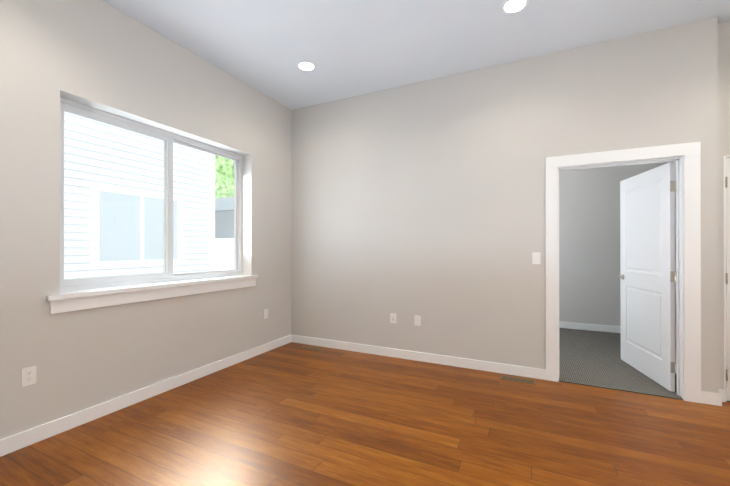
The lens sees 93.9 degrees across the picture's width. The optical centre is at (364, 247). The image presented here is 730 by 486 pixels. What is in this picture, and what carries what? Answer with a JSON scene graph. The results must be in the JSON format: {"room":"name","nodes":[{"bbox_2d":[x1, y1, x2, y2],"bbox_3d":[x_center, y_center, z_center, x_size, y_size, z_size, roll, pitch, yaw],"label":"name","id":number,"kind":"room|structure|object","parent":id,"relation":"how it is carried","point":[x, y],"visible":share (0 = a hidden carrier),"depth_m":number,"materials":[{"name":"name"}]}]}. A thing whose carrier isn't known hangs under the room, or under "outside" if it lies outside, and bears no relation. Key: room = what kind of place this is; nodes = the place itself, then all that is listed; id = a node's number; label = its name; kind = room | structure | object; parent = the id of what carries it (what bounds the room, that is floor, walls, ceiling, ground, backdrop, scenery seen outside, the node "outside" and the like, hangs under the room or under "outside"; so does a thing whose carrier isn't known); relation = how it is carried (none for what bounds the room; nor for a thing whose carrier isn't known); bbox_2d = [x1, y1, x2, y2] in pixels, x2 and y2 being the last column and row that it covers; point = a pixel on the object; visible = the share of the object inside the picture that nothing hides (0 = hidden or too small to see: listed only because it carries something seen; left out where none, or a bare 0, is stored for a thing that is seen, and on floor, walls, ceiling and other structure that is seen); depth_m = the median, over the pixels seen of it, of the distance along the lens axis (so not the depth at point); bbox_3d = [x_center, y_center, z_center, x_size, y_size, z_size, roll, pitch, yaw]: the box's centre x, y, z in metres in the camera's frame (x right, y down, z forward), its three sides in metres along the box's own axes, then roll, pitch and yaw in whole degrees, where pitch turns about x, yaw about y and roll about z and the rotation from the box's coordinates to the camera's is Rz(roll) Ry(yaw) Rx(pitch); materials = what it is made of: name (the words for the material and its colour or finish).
{"room":"empty living room","nodes":[
{"label":"empty living room","id":0,"kind":"room"},
{"bbox_2d":[0,0,290,439],"bbox_3d":[-2.249,-0.297,2.376,0.240,3.170,5.480,0,0,26],"label":"wall","id":1,"kind":"structure","parent":0,"point":[101,55],"depth_m":2.63,"materials":[{"name":"paint"}]},
{"bbox_2d":[22,366,35,386],"bbox_3d":[-2.186,0.840,2.221,0.007,0.116,0.072,0,0,26],"label":"electrical outlet","id":2,"kind":"object","parent":1,"relation":"attached to","point":[28,375],"visible":1,"depth_m":2.22,"materials":[{"name":"white plastic"}]},
{"bbox_2d":[0,334,291,456],"bbox_3d":[-2.129,1.238,2.331,0.018,0.100,5.176,0,0,26],"label":"baseboard","id":3,"kind":"structure","parent":1,"relation":"attached to","point":[17,441],"depth_m":2.70,"materials":[{"name":"white wood"}]},
{"bbox_2d":[60,97,242,291],"bbox_3d":[-1.881,-0.380,3.259,0.084,1.420,1.810,0,0,26],"label":"window unit","id":4,"kind":"structure","parent":1,"relation":"in","point":[113,120],"depth_m":3.13,"materials":[{"name":"white plastic"}]},
{"bbox_2d":[46,275,257,300],"bbox_3d":[-1.770,0.347,3.204,0.180,0.035,1.960,0,0,26],"label":"window sill","id":5,"kind":"structure","parent":1,"relation":"attached to","point":[93,292],"depth_m":2.84,"materials":[{"name":"white wood"}]},
{"bbox_2d":[50,278,255,313],"bbox_3d":[-1.717,0.411,3.178,0.018,0.092,1.920,0,0,26],"label":"trim","id":6,"kind":"structure","parent":1,"relation":"attached to","point":[69,305],"depth_m":2.83,"materials":[{"name":"white wood"}]},
{"bbox_2d":[264,309,267,318],"bbox_3d":[-1.223,0.824,4.210,0.007,0.116,0.072,0,0,26],"label":"electrical outlet","id":7,"kind":"object","parent":1,"relation":"attached to","point":[265,313],"visible":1,"depth_m":4.20,"materials":[{"name":"white plastic"}]},
{"bbox_2d":[0,342,729,485],"bbox_3d":[0.327,1.345,1.108,5.980,0.120,5.450,0,0,26],"label":"floor","id":8,"kind":"structure","parent":0,"point":[291,414],"depth_m":2.34,"materials":[{"name":"brown wood"}]},
{"bbox_2d":[300,346,323,350],"bbox_3d":[-0.671,1.290,4.347,0.310,0.004,0.105,0,0,26],"label":"floor vent","id":9,"kind":"object","parent":8,"relation":"in","point":[312,348],"visible":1,"depth_m":4.34,"materials":[{"name":"brown metal"}]},
{"bbox_2d":[500,375,535,384],"bbox_3d":[1.480,1.288,3.306,0.310,0.004,0.105,0,0,26],"label":"floor vent","id":10,"kind":"object","parent":8,"relation":"in","point":[520,380],"visible":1,"depth_m":3.29,"materials":[{"name":"brown metal"}]},
{"bbox_2d":[102,0,729,109],"bbox_3d":[0.878,-1.953,2.255,5.980,0.140,7.980,0,0,26],"label":"ceiling","id":11,"kind":"structure","parent":0,"point":[349,48],"depth_m":2.99,"materials":[{"name":"paint"}]},
{"bbox_2d":[297,61,315,70],"bbox_3d":[-0.609,-1.876,3.542,0.195,0.008,0.195,0,0,26],"label":"recessed light","id":12,"kind":"object","parent":11,"relation":"in","point":[306,66],"visible":1,"depth_m":3.54,"materials":[{"name":"white"}]},
{"bbox_2d":[501,0,528,13],"bbox_3d":[1.164,-1.878,2.650,0.195,0.008,0.195,0,0,26],"label":"recessed light","id":13,"kind":"object","parent":11,"relation":"in","point":[511,6],"visible":1,"depth_m":2.66,"materials":[{"name":"white"}]},
{"bbox_2d":[291,17,718,392],"bbox_3d":[0.966,-0.294,3.786,4.320,3.170,0.140,0,0,26],"label":"wall","id":14,"kind":"structure","parent":0,"point":[425,201],"depth_m":3.63,"materials":[{"name":"paint"}]},
{"bbox_2d":[390,313,395,322],"bbox_3d":[0.330,0.837,4.007,0.072,0.116,0.012,0,0,26],"label":"outlet","id":15,"kind":"object","parent":14,"relation":"attached to","point":[392,317],"visible":1,"depth_m":4.01,"materials":[{"name":"white plastic"}]},
{"bbox_2d":[414,315,420,325],"bbox_3d":[0.597,0.836,3.881,0.072,0.116,0.007,0,0,26],"label":"duplex electrical outlet","id":16,"kind":"object","parent":14,"relation":"attached to","point":[417,320],"visible":1,"depth_m":3.88,"materials":[{"name":"white plastic"}]},
{"bbox_2d":[292,335,545,379],"bbox_3d":[0.385,1.242,3.979,3.048,0.100,0.018,0,0,26],"label":"baseboard","id":17,"kind":"structure","parent":14,"relation":"attached to","point":[523,371],"depth_m":3.81,"materials":[{"name":"white wood"}]},
{"bbox_2d":[532,252,540,263],"bbox_3d":[1.685,0.110,3.354,0.072,0.116,0.008,0,0,26],"label":"light switch","id":18,"kind":"object","parent":14,"relation":"attached to","point":[536,259],"visible":1,"depth_m":3.35,"materials":[{"name":"white plastic"}]},
{"bbox_2d":[545,142,700,402],"bbox_3d":[2.299,0.210,3.139,1.137,2.160,0.178,0,0,26],"label":"door frame","id":19,"kind":"structure","parent":14,"relation":"attached to","point":[690,153],"depth_m":2.92,"materials":[{"name":"white wood"}]},
{"bbox_2d":[617,162,676,391],"bbox_3d":[2.813,0.263,3.462,0.278,2.030,0.893,0,0,26],"label":"door","id":20,"kind":"structure","parent":14,"relation":"in","point":[647,276],"depth_m":3.33,"materials":[{"name":"painted wood"},{"name":"satin nickel"}]},
{"bbox_2d":[559,161,673,325],"bbox_3d":[3.532,-0.290,5.322,3.880,3.170,0.140,0,0,26],"label":"wall","id":21,"kind":"structure","parent":0,"point":[589,244],"depth_m":5.26,"materials":[{"name":"paint"}]},
{"bbox_2d":[559,321,620,332],"bbox_3d":[3.497,1.237,5.251,3.603,0.100,0.018,0,0,26],"label":"baseboard","id":22,"kind":"structure","parent":21,"relation":"attached to","point":[594,327],"depth_m":5.24,"materials":[{"name":"white wood"}]},
{"bbox_2d":[559,328,729,401],"bbox_3d":[2.956,1.290,4.130,3.600,0.012,2.500,0,0,26],"label":"floor","id":23,"kind":"structure","parent":0,"point":[589,358],"depth_m":3.66,"materials":[{"name":"grey carpet"}]},
{"bbox_2d":[674,161,676,361],"bbox_3d":[3.848,-0.295,3.313,1.280,3.170,0.100,0,0,26],"label":"wall","id":24,"kind":"structure","parent":0,"point":[675,265],"depth_m":3.60,"materials":[{"name":"paint"}]},
{"bbox_2d":[718,21,729,389],"bbox_3d":[3.597,-0.297,2.635,1.420,3.170,0.140,0,0,26],"label":"wall jog","id":25,"kind":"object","parent":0,"point":[723,89],"visible":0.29,"depth_m":2.85,"materials":[{"name":"paint"}]},
{"bbox_2d":[724,155,729,401],"bbox_3d":[3.386,0.264,2.736,0.800,2.050,0.140,0,0,26],"label":"door frame","id":26,"kind":"structure","parent":25,"relation":"attached to","point":[725,348],"depth_m":2.84,"materials":[{"name":"white wood"}]},
{"bbox_2d":[725,158,729,400],"bbox_3d":[3.359,0.269,2.688,0.772,2.015,0.047,0,0,26],"label":"closet door","id":27,"kind":"structure","parent":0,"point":[727,182],"depth_m":2.84,"materials":[{"name":"white wood"}]},
{"label":"outside","id":28,"kind":"structure","parent":0,"visible":0},
{"bbox_2d":[64,111,214,290],"bbox_3d":[-8.944,-2.463,2.001,6.040,8.500,14.280,0,0,26],"label":"neighbouring house","id":29,"kind":"structure","parent":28,"point":[75,121],"depth_m":5.59,"materials":[{"name":"grey"}]},
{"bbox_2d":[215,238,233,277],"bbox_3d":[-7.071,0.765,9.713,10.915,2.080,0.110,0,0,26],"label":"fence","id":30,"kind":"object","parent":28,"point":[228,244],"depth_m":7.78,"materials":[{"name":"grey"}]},
{"bbox_2d":[215,197,233,237],"bbox_3d":[-6.494,0.086,12.152,11.600,3.450,2.300,0,0,26],"label":"shed","id":31,"kind":"object","parent":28,"point":[227,204],"depth_m":9.85,"materials":[{"name":"grey"}]},
{"bbox_2d":[215,155,233,197],"bbox_3d":[-6.875,-1.865,16.665,4.872,7.390,4.989,0,0,26],"label":"tree","id":32,"kind":"object","parent":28,"point":[219,168],"depth_m":14.60,"materials":[{"name":"green plant"}]}
]}

